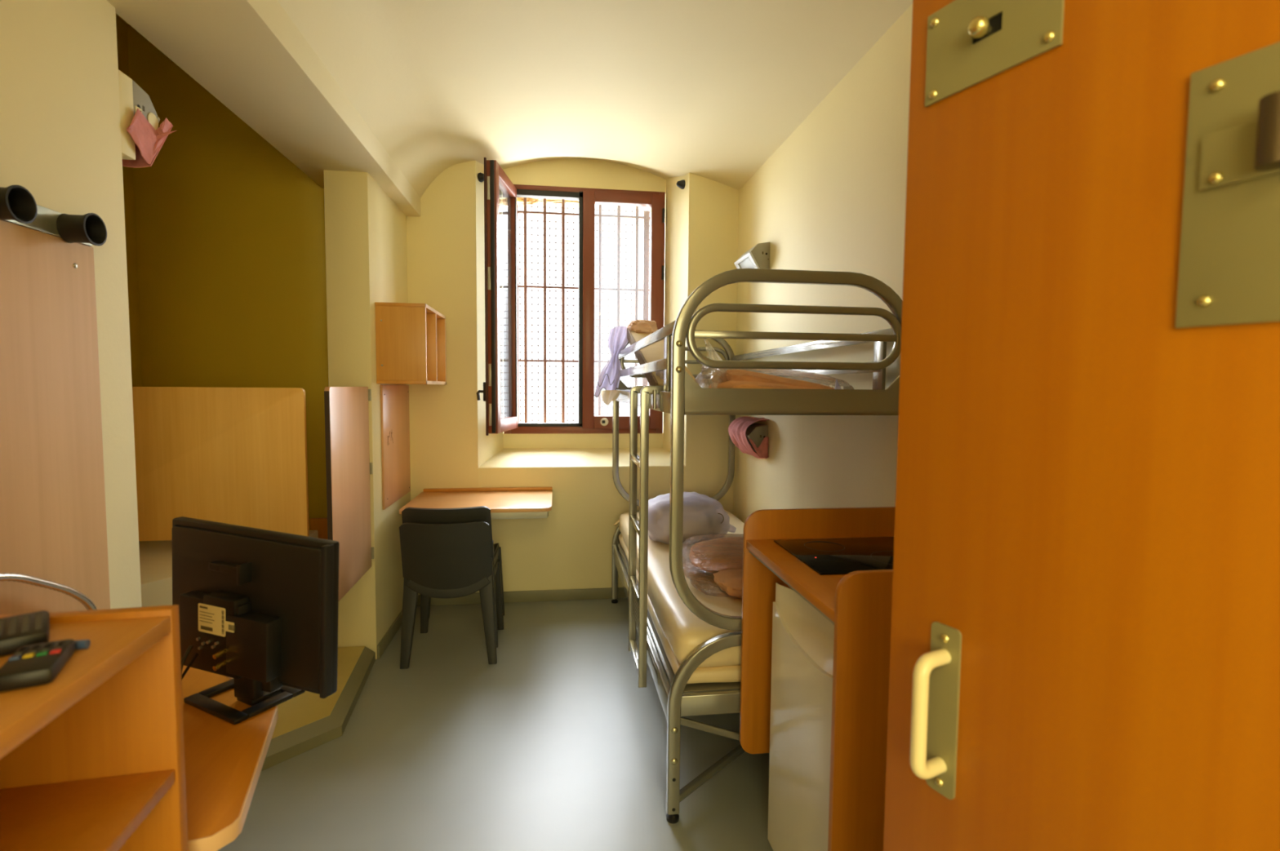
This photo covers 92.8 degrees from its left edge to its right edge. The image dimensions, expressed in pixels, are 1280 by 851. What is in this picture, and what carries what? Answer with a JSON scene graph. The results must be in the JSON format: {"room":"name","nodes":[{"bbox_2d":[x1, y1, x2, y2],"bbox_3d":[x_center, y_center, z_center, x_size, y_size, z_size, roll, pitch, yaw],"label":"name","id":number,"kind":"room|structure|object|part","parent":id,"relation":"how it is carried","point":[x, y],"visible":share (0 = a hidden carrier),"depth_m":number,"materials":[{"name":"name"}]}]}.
{"room":"prison interior","nodes":[
{"label":"prison interior","id":0,"kind":"room"},
{"bbox_2d":[0,0,142,608],"bbox_3d":[-1.430,0.089,0.793,0.120,2.600,2.183,0,4,-8],"label":"wall","id":1,"kind":"structure","parent":0,"point":[67,108],"depth_m":1.65,"materials":[{"name":"beige paint"}]},
{"bbox_2d":[0,185,106,246],"bbox_3d":[-1.383,-0.479,1.194,0.080,0.081,0.895,0,4,-8],"label":"rail","id":2,"kind":"object","parent":1,"relation":"attached to","point":[18,206],"visible":1,"depth_m":1.49,"materials":[{"name":"metal"}]},
{"bbox_3d":[-1.415,-0.482,1.190,0.016,0.061,0.895,0,4,-8],"label":"rail","id":3,"kind":"part","parent":2,"relation":"part of","materials":[{"name":"metal"}]},
{"bbox_2d":[0,219,110,615],"bbox_3d":[-1.381,0.123,0.934,0.014,1.114,1.504,0,4,-8],"label":"board","id":4,"kind":"object","parent":1,"relation":"attached to","point":[53,527],"visible":0.86,"depth_m":1.50,"materials":[{"name":"brown wood"}]},
{"bbox_2d":[0,573,97,610],"bbox_3d":[-1.394,0.438,1.291,0.034,0.297,0.674,0,4,-8],"label":"flexible hose","id":5,"kind":"object","parent":4,"relation":"attached to","point":[83,599],"visible":0.77,"depth_m":1.45,"materials":[{"name":"silver metal"}]},
{"bbox_2d":[132,80,159,143],"bbox_3d":[-1.667,-0.951,1.862,0.304,0.169,0.124,0,4,-8],"label":"wall lamp","id":6,"kind":"object","parent":1,"relation":"attached to","point":[142,101],"visible":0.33,"depth_m":1.87,"materials":[{"name":"grey plastic"}]},
{"bbox_2d":[122,108,176,168],"bbox_3d":[-1.583,-0.888,1.873,0.250,0.188,0.221,0,4,-8],"label":"cloth","id":7,"kind":"object","parent":1,"relation":"attached to","point":[148,141],"visible":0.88,"depth_m":1.87,"materials":[{"name":"pink fabric"}]},
{"bbox_2d":[182,666,278,850],"bbox_3d":[-1.074,0.788,1.311,0.722,0.306,0.775,0,4,-8],"label":"desk","id":8,"kind":"object","parent":1,"relation":"attached to","point":[224,760],"visible":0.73,"depth_m":1.17,"materials":[{"name":"brown wood"}]},
{"bbox_2d":[171,516,339,724],"bbox_3d":[-0.916,0.428,1.382,0.485,0.408,0.283,0,4,-14],"label":"monitor","id":9,"kind":"object","parent":8,"relation":"on","point":[258,608],"visible":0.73,"depth_m":1.34,"materials":[{"name":"black plastic"}]},
{"bbox_3d":[-1.037,0.568,1.267,0.066,0.142,0.209,3,4,34],"label":"power cord","id":10,"kind":"part","parent":9,"relation":"part of","materials":[{"name":"black plastic"}]},
{"bbox_3d":[-1.067,0.567,1.417,0.178,0.120,0.032,4,5,41],"label":"signal cord","id":11,"kind":"part","parent":9,"relation":"part of","materials":[{"name":"black plastic"}]},
{"bbox_2d":[195,637,218,649],"bbox_3d":[-0.964,0.489,1.359,0.062,0.027,0.006,2,4,17],"label":"socket","id":12,"kind":"object","parent":9,"relation":"attached to","point":[202,643],"depth_m":1.36,"materials":[{"name":"metal"}]},
{"bbox_2d":[115,13,128,24],"bbox_3d":[-2.148,-2.073,2.422,1.200,0.100,1.870,0,4,-8],"label":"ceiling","id":13,"kind":"structure","parent":0,"point":[118,16],"depth_m":3.10,"materials":[{"name":"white paint"}]},
{"bbox_2d":[115,15,142,386],"bbox_3d":[-2.616,-0.425,2.458,0.120,3.400,1.820,0,4,-8],"label":"wall","id":14,"kind":"structure","parent":0,"point":[122,27],"depth_m":3.18,"materials":[{"name":"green paint"}]},
{"bbox_2d":[126,24,328,530],"bbox_3d":[-2.200,-0.479,3.371,1.150,3.400,0.120,0,4,-8],"label":"wall","id":15,"kind":"structure","parent":0,"point":[230,232],"depth_m":3.28,"materials":[{"name":"green paint"}]},
{"bbox_2d":[138,530,318,607],"bbox_3d":[-2.021,0.873,2.425,1.030,0.659,1.050,0,4,-8],"label":"wall","id":16,"kind":"structure","parent":0,"point":[155,557],"depth_m":2.30,"materials":[{"name":"beige paint"}]},
{"bbox_2d":[261,646,375,771],"bbox_3d":[-1.916,1.231,2.649,1.318,0.081,1.600,0,4,-8],"label":"step","id":17,"kind":"structure","parent":0,"point":[306,722],"depth_m":2.56,"materials":[{"name":"beige paint"}]},
{"bbox_2d":[132,386,327,541],"bbox_3d":[-2.013,0.496,2.877,1.088,1.354,0.670,0,4,-8],"label":"privacy screen","id":18,"kind":"object","parent":17,"relation":"on","point":[237,456],"visible":0.65,"depth_m":2.55,"materials":[{"name":"brown wood"}]},
{"bbox_2d":[323,169,410,659],"bbox_3d":[-1.554,-0.064,3.627,0.210,2.550,1.000,0,4,-8],"label":"wall","id":19,"kind":"structure","parent":0,"point":[366,231],"depth_m":3.17,"materials":[{"name":"beige paint"}]},
{"bbox_2d":[324,386,374,601],"bbox_3d":[-1.359,0.287,2.866,0.030,0.936,0.601,0,4,-8],"label":"door","id":20,"kind":"structure","parent":19,"relation":"in","point":[348,468],"depth_m":2.80,"materials":[{"name":"brown wood"}]},
{"bbox_2d":[377,609,402,659],"bbox_3d":[-1.440,1.177,3.621,0.013,0.075,0.797,0,4,-8],"label":"baseboard","id":21,"kind":"structure","parent":19,"relation":"attached to","point":[387,638],"depth_m":3.42,"materials":[{"name":"grey plastic"}]},
{"bbox_2d":[380,385,410,509],"bbox_3d":[-1.437,0.102,3.603,0.014,0.680,0.590,0,4,-8],"label":"board","id":22,"kind":"object","parent":19,"relation":"attached to","point":[394,399],"visible":1,"depth_m":3.55,"materials":[{"name":"brown wood"}]},
{"bbox_2d":[374,302,446,384],"bbox_3d":[-1.304,-0.452,3.514,0.254,0.426,0.595,0,4,-8],"label":"wall shelf","id":23,"kind":"object","parent":19,"relation":"attached to","point":[411,338],"visible":1,"depth_m":3.23,"materials":[{"name":"brown wood"}]},
{"bbox_3d":[-1.266,-0.434,3.232,0.252,0.390,0.018,0,4,-8],"label":"panel","id":24,"kind":"part","parent":23,"relation":"part of","materials":[{"name":"brown wood"}]},
{"bbox_3d":[-1.306,-0.248,3.527,0.252,0.018,0.594,0,4,-8],"label":"panel","id":25,"kind":"part","parent":23,"relation":"part of","materials":[{"name":"brown wood"}]},
{"bbox_3d":[-1.303,-0.656,3.502,0.252,0.018,0.594,0,4,-8],"label":"panel","id":26,"kind":"part","parent":23,"relation":"part of","materials":[{"name":"brown wood"}]},
{"bbox_3d":[-1.343,-0.470,3.798,0.252,0.390,0.018,0,4,-8],"label":"panel","id":27,"kind":"part","parent":23,"relation":"part of","materials":[{"name":"brown wood"}]},
{"bbox_2d":[217,598,773,850],"bbox_3d":[-0.172,1.469,0.525,4.600,0.100,7.700,0,4,-8],"label":"floor","id":28,"kind":"structure","parent":0,"point":[556,744],"depth_m":2.36,"materials":[{"name":"grey concrete"}]},
{"bbox_2d":[0,604,188,850],"bbox_3d":[-0.911,0.849,0.556,0.600,1.122,0.658,0,4,-13],"label":"bookcase","id":29,"kind":"object","parent":28,"relation":"on","point":[92,757],"visible":1,"depth_m":0.86,"materials":[{"name":"orange wood"}]},
{"bbox_2d":[0,610,49,656],"bbox_3d":[-0.808,0.269,0.794,0.055,0.024,0.106,-3,5,-44],"label":"remote control","id":30,"kind":"object","parent":29,"relation":"on","point":[16,632],"visible":0.98,"depth_m":0.77,"materials":[{"name":"black plastic"}]},
{"bbox_2d":[0,639,75,692],"bbox_3d":[-0.702,0.276,0.708,0.052,0.022,0.098,-2,4,-31],"label":"remote control","id":31,"kind":"object","parent":29,"relation":"on","point":[36,664],"visible":1,"depth_m":0.69,"materials":[{"name":"black plastic"}]},
{"bbox_2d":[74,639,90,649],"bbox_3d":[-0.725,0.278,0.767,0.050,0.011,0.012,0,4,-14],"label":"pen","id":32,"kind":"object","parent":29,"relation":"on","point":[80,644],"visible":0.38,"depth_m":0.77,"materials":[{"name":"blue plastic"}]},
{"bbox_3d":[-0.907,0.310,0.521,0.599,0.025,0.616,0,4,-13],"label":"panel","id":33,"kind":"part","parent":29,"relation":"part of","materials":[{"name":"orange wood"}]},
{"bbox_3d":[-0.903,0.538,0.537,0.582,0.020,0.616,0,4,-13],"label":"shelf","id":34,"kind":"part","parent":29,"relation":"part of","materials":[{"name":"orange wood"}]},
{"bbox_2d":[399,521,503,669],"bbox_3d":[-1.013,0.850,3.320,0.486,0.773,0.584,0,4,-8],"label":"chair","id":35,"kind":"object","parent":28,"relation":"on","point":[439,561],"visible":0.97,"depth_m":3.12,"materials":[{"name":"black plastic"}]},
{"bbox_3d":[-1.179,0.966,3.142,0.110,0.560,0.065,0,4,-8],"label":"leg","id":36,"kind":"part","parent":35,"relation":"part of","materials":[{"name":"plastic"}]},
{"bbox_3d":[-1.248,1.007,3.558,0.078,0.425,0.070,0,4,-8],"label":"leg","id":37,"kind":"part","parent":35,"relation":"part of","materials":[{"name":"plastic"}]},
{"bbox_3d":[-0.981,0.670,3.084,0.447,0.385,0.131,0,4,-8],"label":"backrest","id":38,"kind":"part","parent":35,"relation":"part of","materials":[{"name":"plastic"}]},
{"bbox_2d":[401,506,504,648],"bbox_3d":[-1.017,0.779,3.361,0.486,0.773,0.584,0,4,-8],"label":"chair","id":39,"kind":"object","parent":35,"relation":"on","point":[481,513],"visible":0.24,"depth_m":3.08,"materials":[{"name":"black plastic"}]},
{"bbox_3d":[-0.985,0.600,3.124,0.447,0.385,0.131,0,4,-8],"label":"backrest","id":40,"kind":"part","parent":39,"relation":"part of","materials":[{"name":"plastic"}]},
{"bbox_3d":[-0.809,0.895,3.234,0.110,0.560,0.065,0,4,-8],"label":"leg","id":41,"kind":"part","parent":39,"relation":"part of","materials":[{"name":"plastic"}]},
{"bbox_3d":[-1.025,0.736,3.423,0.422,0.048,0.426,0,4,-8],"label":"seat","id":42,"kind":"part","parent":39,"relation":"part of","materials":[{"name":"plastic"}]},
{"bbox_3d":[-0.854,0.936,3.653,0.078,0.425,0.070,0,4,-8],"label":"leg","id":43,"kind":"part","parent":39,"relation":"part of","materials":[{"name":"plastic"}]},
{"bbox_3d":[-0.806,0.966,3.193,0.110,0.560,0.065,0,4,-8],"label":"leg","id":44,"kind":"part","parent":35,"relation":"part of","materials":[{"name":"plastic"}]},
{"bbox_3d":[-0.850,1.007,3.612,0.078,0.425,0.070,0,4,-8],"label":"leg","id":45,"kind":"part","parent":35,"relation":"part of","materials":[{"name":"plastic"}]},
{"bbox_2d":[611,268,902,823],"bbox_3d":[0.370,0.344,3.078,0.838,1.834,2.131,0,4,-8],"label":"bunk bed","id":46,"kind":"object","parent":28,"relation":"on","point":[679,700],"visible":0.61,"depth_m":2.02,"materials":[{"name":"silver metal"}]},
{"bbox_2d":[600,390,619,405],"bbox_3d":[-0.174,-0.166,3.627,0.117,0.089,0.044,0,4,-8],"label":"sheet corner","id":47,"kind":"object","parent":46,"relation":"hanging from","point":[607,396],"visible":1,"depth_m":3.63,"materials":[{"name":"beige fabric"}]},
{"bbox_2d":[594,326,628,397],"bbox_3d":[-0.168,-0.388,3.721,0.224,0.433,0.076,0,4,-8],"label":"cloth","id":48,"kind":"object","parent":46,"relation":"hanging from","point":[609,379],"visible":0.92,"depth_m":3.70,"materials":[{"name":"purple"}]},
{"bbox_3d":[-0.028,0.905,3.060,0.026,0.090,2.055,0,4,-8],"label":"rail","id":49,"kind":"part","parent":46,"relation":"part of","materials":[{"name":"silver metal"}]},
{"bbox_3d":[-0.029,-0.275,3.063,0.018,0.040,1.900,0,4,-8],"label":"guard rail","id":50,"kind":"part","parent":46,"relation":"part of","materials":[{"name":"silver metal"}]},
{"bbox_2d":[627,385,663,688],"bbox_3d":[0.022,0.416,2.460,0.092,1.153,0.365,0,4,-8],"label":"ladder","id":51,"kind":"object","parent":46,"relation":"hanging from","point":[637,590],"visible":0.97,"depth_m":2.32,"materials":[{"name":"silver metal"}]},
{"bbox_3d":[-0.003,0.759,2.487,0.004,0.155,0.301,0,4,-8],"label":"perforated panel","id":52,"kind":"part","parent":51,"relation":"part of","materials":[{"name":"grey metal"}]},
{"bbox_3d":[-0.018,-0.385,2.979,0.018,0.039,2.055,0,4,-8],"label":"guard rail","id":53,"kind":"part","parent":46,"relation":"part of","materials":[{"name":"silver metal"}]},
{"bbox_2d":[626,328,697,391],"bbox_3d":[0.090,-0.360,3.194,0.198,0.396,1.138,0,4,-8],"label":"foam slab","id":54,"kind":"object","parent":46,"relation":"on","point":[655,352],"visible":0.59,"depth_m":3.13,"materials":[{"name":"beige"}]},
{"bbox_2d":[626,319,657,333],"bbox_3d":[0.009,-0.581,3.722,0.190,0.122,0.295,0,4,-8],"label":"cushion","id":55,"kind":"object","parent":54,"relation":"on","point":[645,326],"visible":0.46,"depth_m":3.60,"materials":[{"name":"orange fabric"}]},
{"bbox_3d":[0.096,-0.215,2.143,0.014,0.192,0.070,0,4,-8],"label":"guard post","id":56,"kind":"part","parent":46,"relation":"part of","materials":[{"name":"silver metal"}]},
{"bbox_2d":[613,510,744,684],"bbox_3d":[0.353,0.729,3.103,0.807,0.202,2.043,0,4,-8],"label":"mattress","id":57,"kind":"object","parent":46,"relation":"on","point":[679,631],"visible":0.33,"depth_m":2.29,"materials":[{"name":"beige fabric"}]},
{"bbox_2d":[682,533,743,599],"bbox_3d":[0.494,0.591,2.653,0.670,0.134,0.713,0,4,-8],"label":"plastic bag","id":58,"kind":"object","parent":57,"relation":"on","point":[696,575],"visible":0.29,"depth_m":2.65,"materials":[{"name":"plastic"}]},
{"bbox_2d":[688,537,742,598],"bbox_3d":[0.529,0.599,2.654,0.580,0.114,0.652,0,4,-8],"label":"blanket","id":59,"kind":"object","parent":58,"relation":"in","point":[729,577],"visible":0.28,"depth_m":2.61,"materials":[{"name":"brown fabric"}]},
{"bbox_2d":[712,513,724,524],"bbox_3d":[0.266,0.493,3.326,0.510,0.243,0.423,0,4,-8],"label":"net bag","id":60,"kind":"object","parent":57,"relation":"on","point":[716,513],"visible":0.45,"depth_m":3.18,"materials":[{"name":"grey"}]},
{"bbox_2d":[648,496,722,542],"bbox_3d":[0.236,0.504,3.338,0.402,0.218,0.361,0,4,-8],"label":"laundry","id":61,"kind":"object","parent":60,"relation":"in","point":[695,522],"visible":0.7,"depth_m":3.20,"materials":[{"name":"white fabric"}]},
{"bbox_2d":[704,513,711,528],"bbox_3d":[0.303,0.507,3.224,0.154,0.104,0.077,0,4,-8],"label":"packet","id":62,"kind":"object","parent":60,"relation":"in","point":[708,516],"visible":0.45,"depth_m":3.20,"materials":[{"name":"grey plastic"}]},
{"bbox_2d":[694,338,853,389],"bbox_3d":[0.562,-0.228,2.519,0.665,0.276,0.469,0,4,-8],"label":"plastic bag","id":63,"kind":"object","parent":46,"relation":"on","point":[815,378],"visible":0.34,"depth_m":2.54,"materials":[{"name":"clear plastic"}]},
{"bbox_2d":[709,369,835,389],"bbox_3d":[0.570,-0.160,2.515,0.602,0.141,0.436,0,4,-8],"label":"blanket","id":64,"kind":"object","parent":63,"relation":"in","point":[737,379],"visible":0.41,"depth_m":2.42,"materials":[{"name":"orange fabric"}]},
{"bbox_3d":[0.770,-0.385,3.086,0.018,0.039,2.055,0,4,-8],"label":"guard rail","id":65,"kind":"part","parent":46,"relation":"part of","materials":[{"name":"silver metal"}]},
{"bbox_3d":[0.759,-0.275,3.170,0.018,0.040,1.900,0,4,-8],"label":"guard rail","id":66,"kind":"part","parent":46,"relation":"part of","materials":[{"name":"silver metal"}]},
{"bbox_3d":[0.884,-0.216,2.251,0.014,0.192,0.070,0,4,-8],"label":"guard post","id":67,"kind":"part","parent":46,"relation":"part of","materials":[{"name":"silver metal"}]},
{"bbox_2d":[767,582,834,850],"bbox_3d":[0.704,0.925,1.689,0.530,0.855,0.510,0,4,-8],"label":"fridge","id":68,"kind":"object","parent":28,"relation":"on","point":[802,649],"visible":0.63,"depth_m":1.69,"materials":[{"name":"white metal"}]},
{"bbox_2d":[739,506,895,850],"bbox_3d":[0.686,0.822,1.727,0.618,1.053,0.682,0,4,-8],"label":"cabinet","id":69,"kind":"object","parent":28,"relation":"on","point":[858,604],"visible":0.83,"depth_m":1.36,"materials":[{"name":"brown wood"}]},
{"bbox_3d":[0.406,0.426,1.665,0.018,0.013,0.646,0,4,-8],"label":"drip rail","id":70,"kind":"part","parent":69,"relation":"part of","materials":[{"name":"orange wood"}]},
{"bbox_2d":[746,536,893,622],"bbox_3d":[0.692,0.405,1.703,0.614,0.026,0.646,0,4,-8],"label":"countertop","id":71,"kind":"structure","parent":69,"relation":"on","point":[820,590],"depth_m":1.62,"materials":[{"name":"brown wood"}]},
{"bbox_2d":[773,537,893,575],"bbox_3d":[0.681,0.381,1.816,0.460,0.006,0.353,0,4,-8],"label":"cooktop","id":72,"kind":"object","parent":69,"relation":"on","point":[845,556],"visible":0.66,"depth_m":1.80,"materials":[{"name":"black ceramic"}]},
{"bbox_2d":[804,541,844,551],"bbox_3d":[0.571,0.373,1.886,0.121,0.001,0.121,0,4,-8],"label":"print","id":73,"kind":"object","parent":72,"relation":"on","point":[809,546],"depth_m":1.88},
{"bbox_3d":[0.731,0.844,1.399,0.618,1.051,0.018,0,4,-8],"label":"panel","id":74,"kind":"part","parent":69,"relation":"part of","materials":[{"name":"brown wood"}]},
{"bbox_2d":[406,158,738,595],"bbox_3d":[-0.509,-0.534,4.473,2.800,3.400,0.850,0,4,-8],"label":"wall","id":75,"kind":"structure","parent":0,"point":[571,548],"depth_m":4.12,"materials":[{"name":"beige paint"}]},
{"bbox_2d":[399,487,552,519],"bbox_3d":[-0.963,0.530,3.732,0.840,0.200,0.623,0,4,-8],"label":"desk","id":76,"kind":"object","parent":75,"relation":"attached to","point":[504,503],"visible":0.8,"depth_m":3.68,"materials":[{"name":"brown wood"}]},
{"bbox_3d":[-0.962,0.493,3.731,0.790,0.039,0.604,0,4,-8],"label":"steel frame","id":77,"kind":"part","parent":76,"relation":"part of","materials":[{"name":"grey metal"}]},
{"bbox_2d":[477,173,484,182],"bbox_3d":[-1.025,-1.608,3.951,0.052,0.060,0.056,0,4,-8],"label":"bumper cover","id":78,"kind":"object","parent":75,"relation":"attached to","point":[480,175],"visible":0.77,"depth_m":3.93,"materials":[{"name":"black rubber"}]},
{"bbox_2d":[417,587,626,606],"bbox_3d":[-0.419,1.152,4.155,2.157,0.075,0.014,0,4,-8],"label":"baseboard","id":79,"kind":"structure","parent":75,"relation":"attached to","point":[606,593],"depth_m":4.11,"materials":[{"name":"grey plastic"}]},
{"bbox_2d":[516,197,578,422],"bbox_3d":[-0.698,-0.862,4.632,0.457,1.675,0.042,0,4,-8],"label":"bars","id":80,"kind":"object","parent":75,"relation":"in","point":[525,212],"depth_m":4.61,"materials":[{"name":"metal"}]},
{"bbox_3d":[-0.940,-0.803,4.604,0.042,1.688,0.040,0,4,-8],"label":"post","id":81,"kind":"part","parent":80,"relation":"part of","materials":[{"name":"metal"}]},
{"bbox_2d":[476,157,665,435],"bbox_3d":[-0.428,-0.808,4.178,1.294,1.771,0.639,0,4,-8],"label":"window","id":82,"kind":"structure","parent":75,"relation":"in","point":[500,392],"depth_m":4.35,"materials":[{"name":"red paint"}]},
{"bbox_3d":[-1.004,-0.215,3.871,0.069,0.120,0.028,1,4,2],"label":"handle","id":83,"kind":"part","parent":82,"relation":"part of","materials":[{"name":"black plastic"}]},
{"bbox_3d":[-0.940,-0.767,3.803,0.016,1.540,0.005,1,4,2],"label":"lock rod","id":84,"kind":"part","parent":82,"relation":"part of","materials":[{"name":"metal"}]},
{"bbox_3d":[-0.915,-0.809,4.080,0.062,1.690,0.555,1,4,2],"label":"open sash","id":85,"kind":"part","parent":82,"relation":"part of","materials":[{"name":"red paint"}]},
{"bbox_3d":[-0.914,-0.817,4.092,0.008,1.545,0.450,1,4,2],"label":"pane","id":86,"kind":"part","parent":82,"relation":"part of","materials":[{"name":"clear glass"}]},
{"bbox_3d":[-0.127,-0.832,4.488,0.589,1.708,0.075,0,4,-8],"label":"closed sash","id":87,"kind":"part","parent":82,"relation":"part of","materials":[{"name":"red paint"}]},
{"bbox_2d":[518,201,649,422],"bbox_3d":[-0.440,-0.836,4.742,1.200,1.740,0.006,0,4,-8],"label":"wire mesh","id":88,"kind":"object","parent":75,"relation":"attached to","point":[531,206],"visible":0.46,"depth_m":4.73,"materials":[{"name":"grey metal"}]},
{"bbox_2d":[594,204,649,378],"bbox_3d":[-0.140,-1.019,4.698,0.422,1.308,0.042,0,4,-8],"label":"bars","id":89,"kind":"object","parent":75,"relation":"in","point":[645,290],"depth_m":4.67,"materials":[{"name":"metal"}]},
{"bbox_3d":[0.042,-0.803,4.738,0.042,1.688,0.040,0,4,-8],"label":"post","id":90,"kind":"part","parent":89,"relation":"part of","materials":[{"name":"metal"}]},
{"bbox_2d":[675,179,685,189],"bbox_3d":[0.273,-1.649,4.163,0.055,0.060,0.060,-1,4,-20],"label":"bumper cover","id":91,"kind":"object","parent":75,"relation":"attached to","point":[681,184],"visible":1,"depth_m":4.15,"materials":[{"name":"black rubber"}]},
{"bbox_2d":[277,0,912,197],"bbox_3d":[-0.047,-1.544,2.120,2.200,0.453,4.640,0,4,-8],"label":"ceiling","id":92,"kind":"structure","parent":0,"point":[664,89],"depth_m":2.79,"materials":[{"name":"beige paint"}]},
{"bbox_2d":[106,0,420,217],"bbox_3d":[-1.311,-1.633,1.740,0.413,0.880,4.240,0,4,-8],"label":"beam","id":93,"kind":"structure","parent":92,"relation":"attached to","point":[250,55],"depth_m":2.16,"materials":[{"name":"beige paint"}]},
{"bbox_2d":[733,4,912,523],"bbox_3d":[0.993,-0.332,2.228,0.120,3.300,4.420,0,4,-8],"label":"wall","id":94,"kind":"structure","parent":0,"point":[832,197],"depth_m":2.70,"materials":[{"name":"beige paint"}]},
{"bbox_2d":[733,242,769,269],"bbox_3d":[0.672,-0.989,3.679,0.124,0.169,0.311,0,4,-8],"label":"wall lamp","id":95,"kind":"object","parent":94,"relation":"attached to","point":[758,256],"visible":0.75,"depth_m":3.53,"materials":[{"name":"grey"}]},
{"bbox_3d":[0.643,-0.963,3.677,0.068,0.104,0.310,0,4,-8],"label":"diffuser frame","id":96,"kind":"part","parent":95,"relation":"part of","materials":[{"name":"white plastic"}]},
{"bbox_2d":[746,422,768,453],"bbox_3d":[0.667,0.072,3.715,0.124,0.169,0.311,0,4,-8],"label":"wall lamp","id":97,"kind":"object","parent":94,"relation":"attached to","point":[757,433],"visible":0.57,"depth_m":3.56,"materials":[{"name":"grey plastic"}]},
{"bbox_2d":[728,416,768,458],"bbox_3d":[0.655,0.071,3.711,0.149,0.244,0.368,0,4,-8],"label":"cloth","id":98,"kind":"object","parent":97,"relation":"attached to","point":[737,428],"visible":0.99,"depth_m":3.62,"materials":[{"name":"pink fabric"}]},
{"bbox_3d":[0.639,0.099,3.714,0.068,0.104,0.310,0,4,-8],"label":"diffuser frame","id":99,"kind":"part","parent":97,"relation":"part of","materials":[{"name":"pink"}]},
{"bbox_3d":[0.006,-0.248,-0.045,2.800,3.400,0.180,0,4,-8],"label":"wall","id":100,"kind":"structure","parent":0,"visible":0},
{"bbox_2d":[883,0,1279,850],"bbox_3d":[0.576,0.240,0.575,0.108,2.342,0.830,-1,4,-27],"label":"door","id":101,"kind":"structure","parent":100,"relation":"in","point":[1085,654],"depth_m":0.70,"materials":[{"name":"orange wood"}]},
{"bbox_3d":[0.407,0.408,0.858,0.060,0.181,0.021,-1,4,-27],"label":"pull handle","id":102,"kind":"part","parent":101,"relation":"part of","materials":[{"name":"beige paint"}]},
{"bbox_3d":[0.434,0.407,0.872,0.004,0.246,0.045,-1,4,-27],"label":"handle plate","id":103,"kind":"part","parent":101,"relation":"part of","materials":[{"name":"gold metal"}]},
{"bbox_3d":[0.440,-0.515,0.788,0.029,0.025,0.025,-1,4,-27],"label":"knob","id":104,"kind":"part","parent":101,"relation":"part of","materials":[{"name":"metal"}]},
{"bbox_3d":[0.453,-0.515,0.792,0.004,0.124,0.182,-1,4,-27],"label":"bolt plate","id":105,"kind":"part","parent":101,"relation":"part of","materials":[{"name":"gold metal"}]},
{"bbox_3d":[0.615,-0.217,0.492,0.005,0.252,0.281,-1,4,-27],"label":"lock plate","id":106,"kind":"part","parent":101,"relation":"part of","materials":[{"name":"gold metal"}]}
]}

